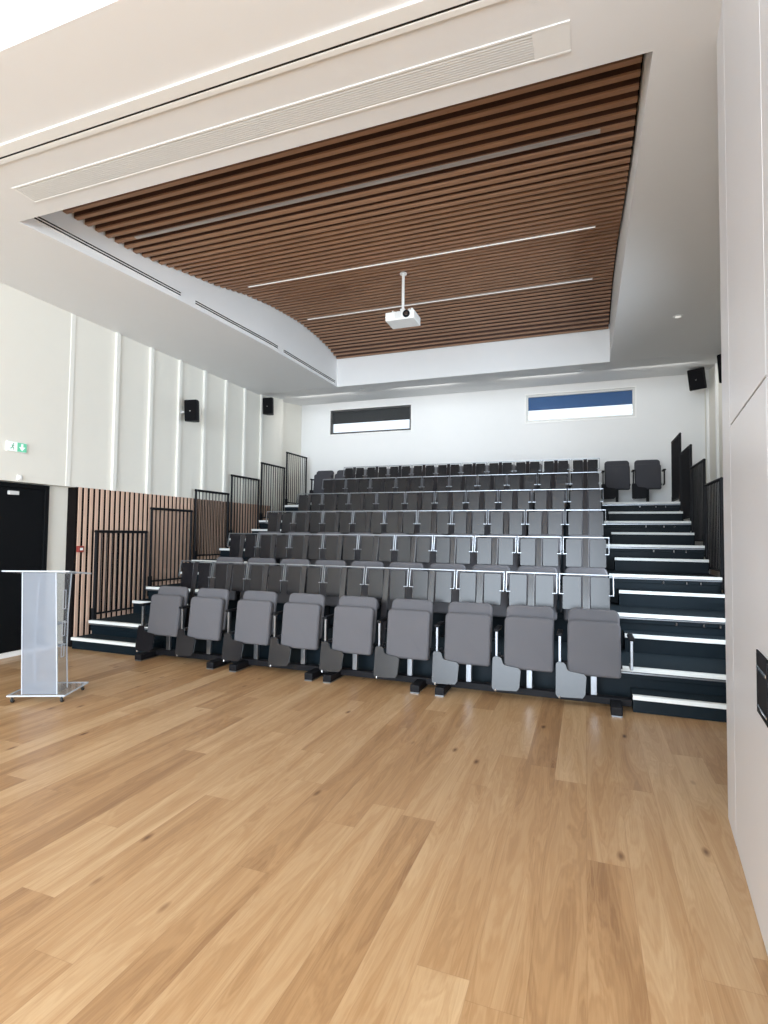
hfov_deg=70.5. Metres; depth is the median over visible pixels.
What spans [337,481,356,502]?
chair
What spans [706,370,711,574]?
trim
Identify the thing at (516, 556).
chair
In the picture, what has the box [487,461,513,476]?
desk
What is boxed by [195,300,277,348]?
ceiling vent
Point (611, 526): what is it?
platform
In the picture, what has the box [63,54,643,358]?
ceiling panel
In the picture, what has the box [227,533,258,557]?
desk
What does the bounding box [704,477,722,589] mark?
guard railing
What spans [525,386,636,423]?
window
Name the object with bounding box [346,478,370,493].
desk
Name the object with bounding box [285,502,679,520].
platform
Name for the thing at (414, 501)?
desk
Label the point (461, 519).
desk
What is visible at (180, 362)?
trim
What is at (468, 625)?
chair
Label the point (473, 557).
chair
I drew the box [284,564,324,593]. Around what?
desk
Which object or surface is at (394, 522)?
desk
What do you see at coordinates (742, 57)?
wall panel
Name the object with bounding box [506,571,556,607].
desk
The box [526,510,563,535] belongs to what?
desk
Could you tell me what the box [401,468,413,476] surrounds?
chair
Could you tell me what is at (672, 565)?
step
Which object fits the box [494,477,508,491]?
chair
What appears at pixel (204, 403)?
trim
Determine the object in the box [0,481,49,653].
door
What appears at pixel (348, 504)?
chair
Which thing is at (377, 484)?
desk
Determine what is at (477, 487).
chair
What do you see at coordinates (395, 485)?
chair
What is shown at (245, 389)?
trim
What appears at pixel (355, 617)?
chair
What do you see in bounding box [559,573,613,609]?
desk
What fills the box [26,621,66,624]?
shelf
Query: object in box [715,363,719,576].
trim
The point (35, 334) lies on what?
wall
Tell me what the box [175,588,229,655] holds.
chair
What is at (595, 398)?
blind
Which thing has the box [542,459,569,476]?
desk
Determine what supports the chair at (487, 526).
on the platform at (693, 582)
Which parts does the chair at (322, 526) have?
seat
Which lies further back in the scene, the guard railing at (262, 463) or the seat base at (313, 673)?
the guard railing at (262, 463)
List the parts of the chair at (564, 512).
seat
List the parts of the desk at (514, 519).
panel, post, frame, panel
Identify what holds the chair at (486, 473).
on the platform at (609, 506)
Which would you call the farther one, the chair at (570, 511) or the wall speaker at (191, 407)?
the wall speaker at (191, 407)
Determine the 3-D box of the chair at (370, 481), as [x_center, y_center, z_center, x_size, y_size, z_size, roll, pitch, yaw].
[-0.339,-0.243,11.812,0.548,0.912,0.280,0,-3,20]
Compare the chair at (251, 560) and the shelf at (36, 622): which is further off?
the chair at (251, 560)
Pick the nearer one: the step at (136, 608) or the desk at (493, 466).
the step at (136, 608)
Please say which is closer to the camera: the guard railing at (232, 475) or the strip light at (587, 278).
the strip light at (587, 278)
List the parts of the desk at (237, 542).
panel, post, frame, panel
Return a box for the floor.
[0,646,767,1023]
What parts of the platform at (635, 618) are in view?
edge rail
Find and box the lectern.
[2,570,90,702]
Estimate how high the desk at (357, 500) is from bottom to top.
0.881 m
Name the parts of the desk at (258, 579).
panel, post, frame, panel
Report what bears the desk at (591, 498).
on the platform at (615, 550)
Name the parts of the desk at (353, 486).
panel, post, frame, panel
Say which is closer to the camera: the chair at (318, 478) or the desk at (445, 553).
the desk at (445, 553)
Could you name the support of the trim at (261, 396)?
attached to the wall at (35, 334)
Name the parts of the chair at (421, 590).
panel, post, frame, panel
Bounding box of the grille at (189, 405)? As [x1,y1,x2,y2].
[184,400,195,420]
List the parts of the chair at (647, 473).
backrest, seat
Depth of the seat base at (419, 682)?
5.88 m
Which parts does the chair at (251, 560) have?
seat, backrest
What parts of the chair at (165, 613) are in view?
armrest, seat, leg, backrest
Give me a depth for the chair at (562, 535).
8.34 m
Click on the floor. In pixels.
(182, 841)
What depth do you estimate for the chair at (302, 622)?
6.24 m
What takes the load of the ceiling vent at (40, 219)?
in the ceiling
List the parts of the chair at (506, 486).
seat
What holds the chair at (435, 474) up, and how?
on the platform at (609, 506)
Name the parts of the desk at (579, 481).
panel, post, frame, panel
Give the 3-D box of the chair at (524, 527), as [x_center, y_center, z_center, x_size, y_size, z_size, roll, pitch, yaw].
[2.009,0.425,8.643,0.548,0.912,0.280,0,-3,20]
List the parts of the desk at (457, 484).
panel, post, frame, panel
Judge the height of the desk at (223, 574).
0.881 m
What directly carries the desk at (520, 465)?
on the platform at (609, 506)
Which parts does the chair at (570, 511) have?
seat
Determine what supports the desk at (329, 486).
on the platform at (611, 526)
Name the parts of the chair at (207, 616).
armrest, seat, leg, backrest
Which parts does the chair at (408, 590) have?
seat, backrest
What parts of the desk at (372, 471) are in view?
panel, post, panel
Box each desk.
[179,560,213,626]
[212,561,248,630]
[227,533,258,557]
[247,563,285,592]
[258,533,290,558]
[266,511,294,532]
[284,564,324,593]
[289,534,323,558]
[293,511,322,532]
[296,493,322,512]
[322,479,345,494]
[322,493,348,512]
[322,511,352,532]
[323,534,358,560]
[323,565,365,604]
[343,466,365,480]
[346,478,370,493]
[349,492,376,512]
[353,511,384,533]
[358,534,394,561]
[365,466,387,479]
[365,567,408,644]
[370,477,395,493]
[376,492,404,511]
[384,510,416,533]
[388,465,411,479]
[395,535,432,562]
[396,476,421,493]
[405,491,434,511]
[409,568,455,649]
[412,464,435,478]
[417,510,451,533]
[422,476,448,492]
[433,535,473,563]
[435,491,465,511]
[436,463,460,477]
[449,475,477,492]
[452,510,486,534]
[456,570,504,604]
[461,462,486,477]
[466,490,497,511]
[474,536,515,564]
[478,474,506,491]
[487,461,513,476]
[488,510,524,534]
[499,490,531,511]
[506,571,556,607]
[507,473,536,492]
[514,460,540,477]
[517,536,560,566]
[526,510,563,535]
[532,489,566,511]
[538,472,568,492]
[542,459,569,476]
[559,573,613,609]
[563,537,608,567]
[566,509,605,535]
[568,488,602,509]
[569,472,600,490]
[571,458,599,473]
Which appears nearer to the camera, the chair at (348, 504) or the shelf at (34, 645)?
the shelf at (34, 645)
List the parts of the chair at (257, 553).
seat, backrest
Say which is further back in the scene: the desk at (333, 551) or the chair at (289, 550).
the chair at (289, 550)
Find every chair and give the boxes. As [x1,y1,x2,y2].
[135,586,188,651]
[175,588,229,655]
[209,557,243,619]
[221,590,277,660]
[236,558,275,599]
[247,532,281,565]
[268,559,309,603]
[268,593,324,666]
[275,532,311,563]
[281,512,311,534]
[305,560,345,627]
[307,532,340,566]
[309,470,333,500]
[309,512,335,535]
[310,495,337,510]
[319,596,377,671]
[331,470,344,489]
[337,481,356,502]
[339,494,350,522]
[339,511,366,538]
[342,532,374,570]
[346,561,383,608]
[359,480,372,498]
[363,494,378,510]
[369,511,395,535]
[373,598,432,677]
[377,533,408,568]
[380,562,423,609]
[384,480,397,501]
[392,493,407,515]
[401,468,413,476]
[402,511,425,537]
[410,479,423,492]
[415,533,443,571]
[421,493,437,509]
[425,467,437,477]
[428,563,465,636]
[431,511,457,536]
[432,601,492,684]
[433,478,451,493]
[446,466,462,477]
[449,534,480,572]
[452,492,468,511]
[461,478,479,491]
[466,510,491,537]
[472,564,509,640]
[475,465,488,476]
[479,492,500,511]
[485,534,519,573]
[492,605,554,690]
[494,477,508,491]
[498,464,515,473]
[499,511,527,538]
[512,491,533,525]
[517,566,557,620]
[519,476,537,506]
[519,534,561,579]
[525,464,541,490]
[533,492,566,525]
[534,511,564,549]
[538,476,568,506]
[556,608,634,698]
[558,567,607,620]
[562,535,604,572]
[565,511,589,538]
[567,490,588,511]
[569,475,587,500]
[601,461,630,501]
[631,460,665,501]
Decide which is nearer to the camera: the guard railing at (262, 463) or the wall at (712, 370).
the wall at (712, 370)
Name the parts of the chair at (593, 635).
armrest, seat, leg, backrest, armrest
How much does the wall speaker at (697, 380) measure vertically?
0.446 m
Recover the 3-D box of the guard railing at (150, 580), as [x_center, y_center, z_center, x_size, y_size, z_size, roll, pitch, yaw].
[-3.645,0.664,9.316,0.044,1.445,1.010,0,-3,20]
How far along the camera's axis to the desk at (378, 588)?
6.37 m
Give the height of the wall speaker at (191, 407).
0.386 m
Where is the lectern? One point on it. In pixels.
(12, 697)
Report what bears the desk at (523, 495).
on the platform at (615, 550)
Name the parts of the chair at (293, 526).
seat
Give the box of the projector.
[385,272,419,328]
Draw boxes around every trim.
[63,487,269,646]
[65,314,75,486]
[110,332,120,490]
[145,347,153,493]
[175,360,182,496]
[200,371,206,499]
[222,380,228,501]
[241,388,246,503]
[258,395,263,504]
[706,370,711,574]
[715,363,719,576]
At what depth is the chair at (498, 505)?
9.74 m
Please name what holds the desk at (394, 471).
on the platform at (609, 506)
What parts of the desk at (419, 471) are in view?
panel, post, frame, panel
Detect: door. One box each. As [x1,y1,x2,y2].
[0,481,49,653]
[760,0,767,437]
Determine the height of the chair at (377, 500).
0.912 m
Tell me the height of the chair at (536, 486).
0.912 m
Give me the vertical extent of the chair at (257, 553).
0.912 m
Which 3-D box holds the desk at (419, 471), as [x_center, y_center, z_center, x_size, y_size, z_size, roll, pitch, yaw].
[0.838,-0.606,11.758,0.534,0.881,0.222,0,-3,20]
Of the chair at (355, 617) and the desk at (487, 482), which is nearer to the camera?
the chair at (355, 617)
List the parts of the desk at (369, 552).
panel, post, frame, panel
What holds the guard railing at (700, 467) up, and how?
attached to the platform at (615, 550)
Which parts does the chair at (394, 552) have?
seat, backrest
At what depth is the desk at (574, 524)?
7.64 m
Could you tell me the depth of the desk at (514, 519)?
8.02 m
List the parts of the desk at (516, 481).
panel, post, frame, panel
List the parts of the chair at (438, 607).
leg, seat, backrest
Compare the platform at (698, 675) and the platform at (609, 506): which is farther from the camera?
the platform at (609, 506)
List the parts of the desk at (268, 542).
panel, post, frame, panel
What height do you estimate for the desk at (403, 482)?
0.881 m
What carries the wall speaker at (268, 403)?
attached to the wall at (35, 334)
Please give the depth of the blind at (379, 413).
13.76 m
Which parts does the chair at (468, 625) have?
armrest, seat, leg, backrest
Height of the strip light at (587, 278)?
0.014 m
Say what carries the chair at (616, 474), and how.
on the platform at (609, 506)
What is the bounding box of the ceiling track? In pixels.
[0,0,503,164]
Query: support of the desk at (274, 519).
on the platform at (693, 582)
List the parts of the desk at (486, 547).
panel, post, frame, panel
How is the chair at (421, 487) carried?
on the platform at (611, 526)
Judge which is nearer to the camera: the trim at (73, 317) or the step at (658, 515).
the trim at (73, 317)
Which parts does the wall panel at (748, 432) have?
handle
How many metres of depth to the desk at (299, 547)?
7.96 m
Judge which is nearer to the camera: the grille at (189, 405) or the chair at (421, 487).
the grille at (189, 405)
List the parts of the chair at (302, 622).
armrest, seat, leg, backrest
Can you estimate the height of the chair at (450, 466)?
0.912 m
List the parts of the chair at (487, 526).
backrest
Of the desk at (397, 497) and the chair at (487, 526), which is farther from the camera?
the desk at (397, 497)
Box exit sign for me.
[6,441,26,452]
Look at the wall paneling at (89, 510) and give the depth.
8.43 m
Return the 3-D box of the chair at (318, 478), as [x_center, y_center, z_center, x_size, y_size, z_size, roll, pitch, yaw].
[-1.534,-0.577,13.381,0.552,0.912,0.324,0,-3,20]
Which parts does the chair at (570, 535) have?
armrest, backrest, seat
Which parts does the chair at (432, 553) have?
seat, backrest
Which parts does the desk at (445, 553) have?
panel, post, frame, panel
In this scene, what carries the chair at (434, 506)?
on the platform at (615, 550)
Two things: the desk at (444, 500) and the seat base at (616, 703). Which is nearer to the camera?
the seat base at (616, 703)
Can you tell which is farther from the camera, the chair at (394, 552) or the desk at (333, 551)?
the chair at (394, 552)
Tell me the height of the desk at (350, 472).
0.881 m
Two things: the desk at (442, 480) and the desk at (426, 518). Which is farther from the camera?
the desk at (442, 480)
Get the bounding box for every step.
[71,634,162,655]
[132,599,187,616]
[219,548,250,558]
[251,529,311,534]
[608,511,682,520]
[610,532,693,544]
[614,557,708,573]
[618,588,724,610]
[623,630,725,658]
[630,687,726,722]
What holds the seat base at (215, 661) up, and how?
on the floor
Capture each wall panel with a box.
[723,0,765,424]
[730,378,767,954]
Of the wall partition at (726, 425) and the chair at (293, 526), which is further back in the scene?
the chair at (293, 526)
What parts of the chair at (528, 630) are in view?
armrest, seat, leg, backrest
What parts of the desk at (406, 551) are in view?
panel, post, frame, panel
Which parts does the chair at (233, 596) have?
seat, backrest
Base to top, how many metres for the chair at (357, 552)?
0.912 m
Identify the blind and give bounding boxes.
[333,407,409,423]
[528,390,631,410]
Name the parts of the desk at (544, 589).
panel, post, frame, panel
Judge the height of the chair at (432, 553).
0.912 m
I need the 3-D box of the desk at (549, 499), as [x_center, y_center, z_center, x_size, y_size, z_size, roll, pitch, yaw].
[2.670,0.064,8.780,0.534,0.881,0.222,0,-3,20]
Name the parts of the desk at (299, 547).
panel, post, frame, panel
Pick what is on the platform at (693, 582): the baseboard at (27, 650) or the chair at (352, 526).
the chair at (352, 526)
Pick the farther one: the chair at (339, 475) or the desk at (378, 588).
the chair at (339, 475)
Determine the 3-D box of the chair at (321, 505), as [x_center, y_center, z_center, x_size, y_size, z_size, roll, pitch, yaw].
[-1.228,0.100,10.992,0.548,0.912,0.280,0,-3,20]
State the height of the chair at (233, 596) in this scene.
0.912 m
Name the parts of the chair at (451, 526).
seat, backrest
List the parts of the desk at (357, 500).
panel, post, frame, panel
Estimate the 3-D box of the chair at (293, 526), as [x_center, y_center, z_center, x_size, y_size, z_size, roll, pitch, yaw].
[-1.601,0.440,9.980,0.548,0.912,0.280,0,-3,20]
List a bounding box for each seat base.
[135,647,230,669]
[229,657,327,680]
[323,667,437,693]
[435,679,631,717]
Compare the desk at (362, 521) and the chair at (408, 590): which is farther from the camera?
the desk at (362, 521)
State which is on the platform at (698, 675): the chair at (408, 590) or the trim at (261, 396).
the chair at (408, 590)
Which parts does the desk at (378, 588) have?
panel, post, frame, panel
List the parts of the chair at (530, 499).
backrest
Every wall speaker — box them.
[180,399,199,421]
[263,397,273,414]
[687,367,707,390]
[717,354,721,382]
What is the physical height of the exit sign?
0.124 m
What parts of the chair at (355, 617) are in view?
armrest, seat, leg, backrest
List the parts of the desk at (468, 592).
panel, post, frame, panel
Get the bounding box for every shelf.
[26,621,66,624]
[29,644,65,646]
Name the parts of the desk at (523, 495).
panel, post, frame, panel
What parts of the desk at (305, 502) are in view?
panel, post, frame, panel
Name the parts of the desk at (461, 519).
panel, post, frame, panel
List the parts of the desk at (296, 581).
panel, post, frame, panel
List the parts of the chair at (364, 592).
backrest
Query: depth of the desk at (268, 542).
8.16 m
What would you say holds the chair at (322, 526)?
on the platform at (693, 582)
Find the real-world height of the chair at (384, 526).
0.912 m
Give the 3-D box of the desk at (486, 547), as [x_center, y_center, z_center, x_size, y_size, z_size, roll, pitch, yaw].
[1.408,0.746,6.949,0.534,0.881,0.222,0,-3,20]
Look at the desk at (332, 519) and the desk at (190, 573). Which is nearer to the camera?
the desk at (190, 573)
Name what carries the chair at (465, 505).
on the platform at (615, 550)
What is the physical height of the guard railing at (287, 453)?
1.445 m
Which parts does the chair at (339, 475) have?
seat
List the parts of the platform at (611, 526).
edge rail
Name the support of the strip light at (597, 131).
attached to the ceiling panel at (580, 182)
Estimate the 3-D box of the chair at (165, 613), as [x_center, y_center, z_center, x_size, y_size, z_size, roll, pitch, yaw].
[-2.834,1.373,6.969,0.589,0.820,0.324,0,-3,20]
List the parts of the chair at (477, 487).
seat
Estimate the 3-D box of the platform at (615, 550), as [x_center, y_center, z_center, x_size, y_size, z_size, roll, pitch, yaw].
[0.986,0.724,9.859,8.262,0.391,1.154,0,-3,20]
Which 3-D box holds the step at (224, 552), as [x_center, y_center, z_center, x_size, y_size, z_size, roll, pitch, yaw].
[-2.521,0.804,10.420,1.295,0.197,0.327,0,-3,20]
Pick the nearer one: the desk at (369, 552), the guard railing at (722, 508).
the guard railing at (722, 508)
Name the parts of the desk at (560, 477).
panel, post, frame, panel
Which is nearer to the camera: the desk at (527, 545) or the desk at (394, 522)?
the desk at (527, 545)
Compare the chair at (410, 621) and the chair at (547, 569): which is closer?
the chair at (410, 621)
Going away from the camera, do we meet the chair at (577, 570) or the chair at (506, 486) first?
the chair at (577, 570)
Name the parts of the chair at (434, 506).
seat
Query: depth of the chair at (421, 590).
6.19 m
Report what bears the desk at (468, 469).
on the platform at (609, 506)
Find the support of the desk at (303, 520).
on the platform at (693, 582)
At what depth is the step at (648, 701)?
4.93 m
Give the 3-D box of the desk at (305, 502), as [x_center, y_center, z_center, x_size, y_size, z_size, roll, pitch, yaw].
[-1.456,0.081,10.309,0.534,0.881,0.222,0,-3,20]
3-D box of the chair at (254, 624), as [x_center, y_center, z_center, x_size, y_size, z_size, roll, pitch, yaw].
[-1.597,1.368,6.510,0.589,0.820,0.324,0,-3,20]
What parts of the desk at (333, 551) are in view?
panel, post, frame, panel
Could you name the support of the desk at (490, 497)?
on the platform at (615, 550)
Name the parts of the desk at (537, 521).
panel, post, frame, panel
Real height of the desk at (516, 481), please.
0.881 m
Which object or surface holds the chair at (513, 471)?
on the platform at (609, 506)
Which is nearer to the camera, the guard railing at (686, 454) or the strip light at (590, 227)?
the strip light at (590, 227)
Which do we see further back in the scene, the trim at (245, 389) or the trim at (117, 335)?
the trim at (245, 389)
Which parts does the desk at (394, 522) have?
panel, post, frame, panel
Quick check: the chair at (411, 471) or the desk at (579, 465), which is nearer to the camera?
the desk at (579, 465)
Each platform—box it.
[88,613,725,696]
[146,583,724,645]
[191,559,722,602]
[229,538,704,569]
[259,520,690,543]
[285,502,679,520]
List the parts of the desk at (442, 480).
panel, post, frame, panel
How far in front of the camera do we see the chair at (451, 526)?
8.94 m
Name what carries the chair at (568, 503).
on the platform at (615, 550)
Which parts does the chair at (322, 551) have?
seat, backrest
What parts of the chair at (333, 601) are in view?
leg, backrest, seat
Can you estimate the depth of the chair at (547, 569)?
6.46 m
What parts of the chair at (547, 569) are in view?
backrest, seat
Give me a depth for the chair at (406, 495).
10.36 m
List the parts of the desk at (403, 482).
panel, post, frame, panel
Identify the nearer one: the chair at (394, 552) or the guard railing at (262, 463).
the chair at (394, 552)
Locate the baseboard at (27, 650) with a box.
[0,641,62,658]
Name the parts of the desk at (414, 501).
panel, post, frame, panel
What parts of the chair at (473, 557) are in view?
backrest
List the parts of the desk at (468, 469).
panel, post, frame, panel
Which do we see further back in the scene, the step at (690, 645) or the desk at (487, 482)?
the desk at (487, 482)
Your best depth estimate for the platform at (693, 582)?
7.20 m
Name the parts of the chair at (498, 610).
backrest, seat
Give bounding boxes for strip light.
[134,129,599,238]
[247,225,595,287]
[307,278,592,319]
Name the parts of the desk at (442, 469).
panel, post, panel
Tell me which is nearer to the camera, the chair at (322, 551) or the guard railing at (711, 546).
the guard railing at (711, 546)
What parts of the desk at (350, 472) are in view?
panel, post, panel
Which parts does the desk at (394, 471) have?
panel, post, frame, panel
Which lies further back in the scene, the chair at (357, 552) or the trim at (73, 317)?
the chair at (357, 552)
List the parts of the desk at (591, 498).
panel, post, frame, panel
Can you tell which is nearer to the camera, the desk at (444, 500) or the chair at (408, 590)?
the chair at (408, 590)
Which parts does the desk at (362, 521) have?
panel, post, frame, panel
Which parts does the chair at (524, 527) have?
backrest, seat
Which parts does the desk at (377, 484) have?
panel, post, frame, panel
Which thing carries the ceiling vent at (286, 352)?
in the ceiling
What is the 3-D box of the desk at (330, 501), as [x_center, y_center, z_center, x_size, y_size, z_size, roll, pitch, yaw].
[-0.940,0.078,10.118,0.534,0.881,0.222,0,-3,20]
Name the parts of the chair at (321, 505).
seat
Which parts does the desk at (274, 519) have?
panel, post, frame, panel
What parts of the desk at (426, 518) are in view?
panel, post, frame, panel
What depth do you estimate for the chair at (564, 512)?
9.33 m
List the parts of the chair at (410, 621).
armrest, seat, leg, backrest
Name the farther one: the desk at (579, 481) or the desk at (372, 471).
the desk at (372, 471)
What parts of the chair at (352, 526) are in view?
seat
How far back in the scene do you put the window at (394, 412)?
13.74 m
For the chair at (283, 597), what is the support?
on the platform at (698, 675)
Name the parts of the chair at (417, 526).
seat, backrest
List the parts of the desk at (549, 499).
panel, post, frame, panel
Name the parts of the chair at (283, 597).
seat, backrest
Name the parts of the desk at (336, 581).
panel, post, frame, panel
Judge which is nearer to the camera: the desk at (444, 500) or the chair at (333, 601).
the chair at (333, 601)
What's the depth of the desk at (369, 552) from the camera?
7.58 m
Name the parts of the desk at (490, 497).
panel, post, frame, panel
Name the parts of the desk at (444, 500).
panel, post, frame, panel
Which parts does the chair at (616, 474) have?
backrest, seat, leg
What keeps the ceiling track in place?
attached to the ceiling
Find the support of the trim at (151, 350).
attached to the wall at (35, 334)
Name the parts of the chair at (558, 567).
backrest, seat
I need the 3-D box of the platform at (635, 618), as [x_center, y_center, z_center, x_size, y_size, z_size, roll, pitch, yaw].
[0.239,1.404,7.836,8.262,0.391,1.154,0,-3,20]
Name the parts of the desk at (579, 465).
panel, post, panel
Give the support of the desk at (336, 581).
on the platform at (698, 675)
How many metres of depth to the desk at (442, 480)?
10.62 m
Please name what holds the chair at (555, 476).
on the platform at (611, 526)
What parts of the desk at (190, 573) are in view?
panel, post, frame, panel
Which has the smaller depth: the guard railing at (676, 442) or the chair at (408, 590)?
the chair at (408, 590)
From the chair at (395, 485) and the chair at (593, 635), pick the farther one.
the chair at (395, 485)
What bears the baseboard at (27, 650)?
attached to the wall at (35, 334)
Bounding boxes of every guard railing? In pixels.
[91,530,147,630]
[147,507,192,595]
[192,489,229,559]
[229,474,259,545]
[259,462,285,527]
[285,452,306,510]
[671,433,680,510]
[680,444,691,530]
[691,458,705,556]
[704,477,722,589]
[721,507,724,593]
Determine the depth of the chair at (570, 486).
10.27 m
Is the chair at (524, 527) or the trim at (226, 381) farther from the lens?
the trim at (226, 381)
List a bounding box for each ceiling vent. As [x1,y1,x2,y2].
[12,20,570,202]
[34,216,180,296]
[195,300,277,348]
[284,349,334,382]
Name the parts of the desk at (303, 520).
panel, post, frame, panel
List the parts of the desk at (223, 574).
panel, post, frame, panel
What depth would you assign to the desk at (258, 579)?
6.96 m
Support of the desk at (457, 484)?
on the platform at (611, 526)
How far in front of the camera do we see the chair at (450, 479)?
11.23 m
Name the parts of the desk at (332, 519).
panel, post, frame, panel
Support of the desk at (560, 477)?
on the platform at (611, 526)
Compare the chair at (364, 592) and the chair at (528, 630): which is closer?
the chair at (528, 630)
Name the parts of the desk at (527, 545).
panel, post, frame, panel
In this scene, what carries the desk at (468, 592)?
on the platform at (698, 675)
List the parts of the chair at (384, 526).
seat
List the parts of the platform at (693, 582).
edge rail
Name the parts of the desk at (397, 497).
panel, post, frame, panel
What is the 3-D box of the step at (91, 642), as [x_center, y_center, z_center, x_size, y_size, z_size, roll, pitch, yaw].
[-3.641,1.804,7.387,1.295,0.157,0.327,0,-3,20]
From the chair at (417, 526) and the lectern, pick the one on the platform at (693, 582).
the chair at (417, 526)
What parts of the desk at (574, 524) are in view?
panel, post, frame, panel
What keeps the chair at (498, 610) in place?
on the platform at (698, 675)
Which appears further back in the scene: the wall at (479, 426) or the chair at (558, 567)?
the wall at (479, 426)
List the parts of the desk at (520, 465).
panel, frame, post, panel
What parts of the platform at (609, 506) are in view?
edge rail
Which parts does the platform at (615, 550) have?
edge rail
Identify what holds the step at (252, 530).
on the platform at (615, 550)
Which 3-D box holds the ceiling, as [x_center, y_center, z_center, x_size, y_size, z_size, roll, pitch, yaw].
[-0.848,-3.486,2.930,10.800,1.080,21.000,0,-3,20]
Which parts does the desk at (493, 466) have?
panel, post, frame, panel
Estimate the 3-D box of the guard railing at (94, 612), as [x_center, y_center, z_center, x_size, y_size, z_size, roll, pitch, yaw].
[-4.019,1.004,8.304,0.044,1.445,1.010,0,-3,20]
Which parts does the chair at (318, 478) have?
seat, backrest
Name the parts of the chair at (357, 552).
seat, backrest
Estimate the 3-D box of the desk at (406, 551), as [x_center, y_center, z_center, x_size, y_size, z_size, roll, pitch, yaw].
[0.376,0.750,7.331,0.534,0.881,0.222,0,-3,20]
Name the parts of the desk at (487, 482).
panel, post, frame, panel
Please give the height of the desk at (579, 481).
0.881 m
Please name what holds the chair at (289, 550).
on the platform at (635, 618)
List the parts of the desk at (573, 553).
panel, post, frame, panel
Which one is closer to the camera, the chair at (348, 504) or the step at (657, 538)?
the step at (657, 538)
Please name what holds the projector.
hanging from the ceiling panel at (580, 182)
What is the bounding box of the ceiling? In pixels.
[0,0,721,405]
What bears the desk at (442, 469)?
on the platform at (609, 506)
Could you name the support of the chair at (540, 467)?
on the platform at (609, 506)
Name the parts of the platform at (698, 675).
edge rail, edge rail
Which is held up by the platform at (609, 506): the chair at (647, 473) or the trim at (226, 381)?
the chair at (647, 473)
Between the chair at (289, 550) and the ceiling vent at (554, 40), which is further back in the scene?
the chair at (289, 550)
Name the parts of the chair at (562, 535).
backrest, seat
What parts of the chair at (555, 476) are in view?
seat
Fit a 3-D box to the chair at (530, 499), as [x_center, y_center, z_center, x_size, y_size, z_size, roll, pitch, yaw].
[2.382,0.085,9.654,0.548,0.912,0.280,0,-3,20]
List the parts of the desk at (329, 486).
panel, post, frame, panel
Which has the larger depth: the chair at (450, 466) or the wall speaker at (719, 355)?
the chair at (450, 466)
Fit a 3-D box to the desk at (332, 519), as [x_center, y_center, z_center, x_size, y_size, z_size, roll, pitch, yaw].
[-0.798,0.416,8.915,0.534,0.881,0.222,0,-3,20]
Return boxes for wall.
[0,282,301,643]
[300,375,704,558]
[704,366,723,592]
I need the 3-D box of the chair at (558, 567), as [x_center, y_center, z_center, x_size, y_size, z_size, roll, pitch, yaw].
[2.151,0.763,7.440,0.548,0.912,0.280,0,-3,20]
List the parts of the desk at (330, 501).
panel, post, frame, panel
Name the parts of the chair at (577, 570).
armrest, seat, backrest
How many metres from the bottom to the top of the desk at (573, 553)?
0.881 m
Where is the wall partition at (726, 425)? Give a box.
[717,0,735,842]
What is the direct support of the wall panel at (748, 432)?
in the wall partition at (726, 425)
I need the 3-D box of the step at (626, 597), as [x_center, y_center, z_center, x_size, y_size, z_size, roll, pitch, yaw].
[3.673,1.117,6.975,1.222,0.197,0.327,0,-3,20]
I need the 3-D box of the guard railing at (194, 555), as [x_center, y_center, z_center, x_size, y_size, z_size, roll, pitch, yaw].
[-3.272,0.324,10.327,0.044,1.445,1.010,0,-3,20]
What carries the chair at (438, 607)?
on the platform at (698, 675)
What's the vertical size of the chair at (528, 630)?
0.820 m
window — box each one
[329,403,411,435]
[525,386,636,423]
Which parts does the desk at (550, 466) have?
panel, post, frame, panel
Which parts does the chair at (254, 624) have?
armrest, seat, leg, backrest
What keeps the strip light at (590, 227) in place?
attached to the ceiling panel at (580, 182)
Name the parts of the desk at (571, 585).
panel, post, frame, panel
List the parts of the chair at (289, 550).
seat, backrest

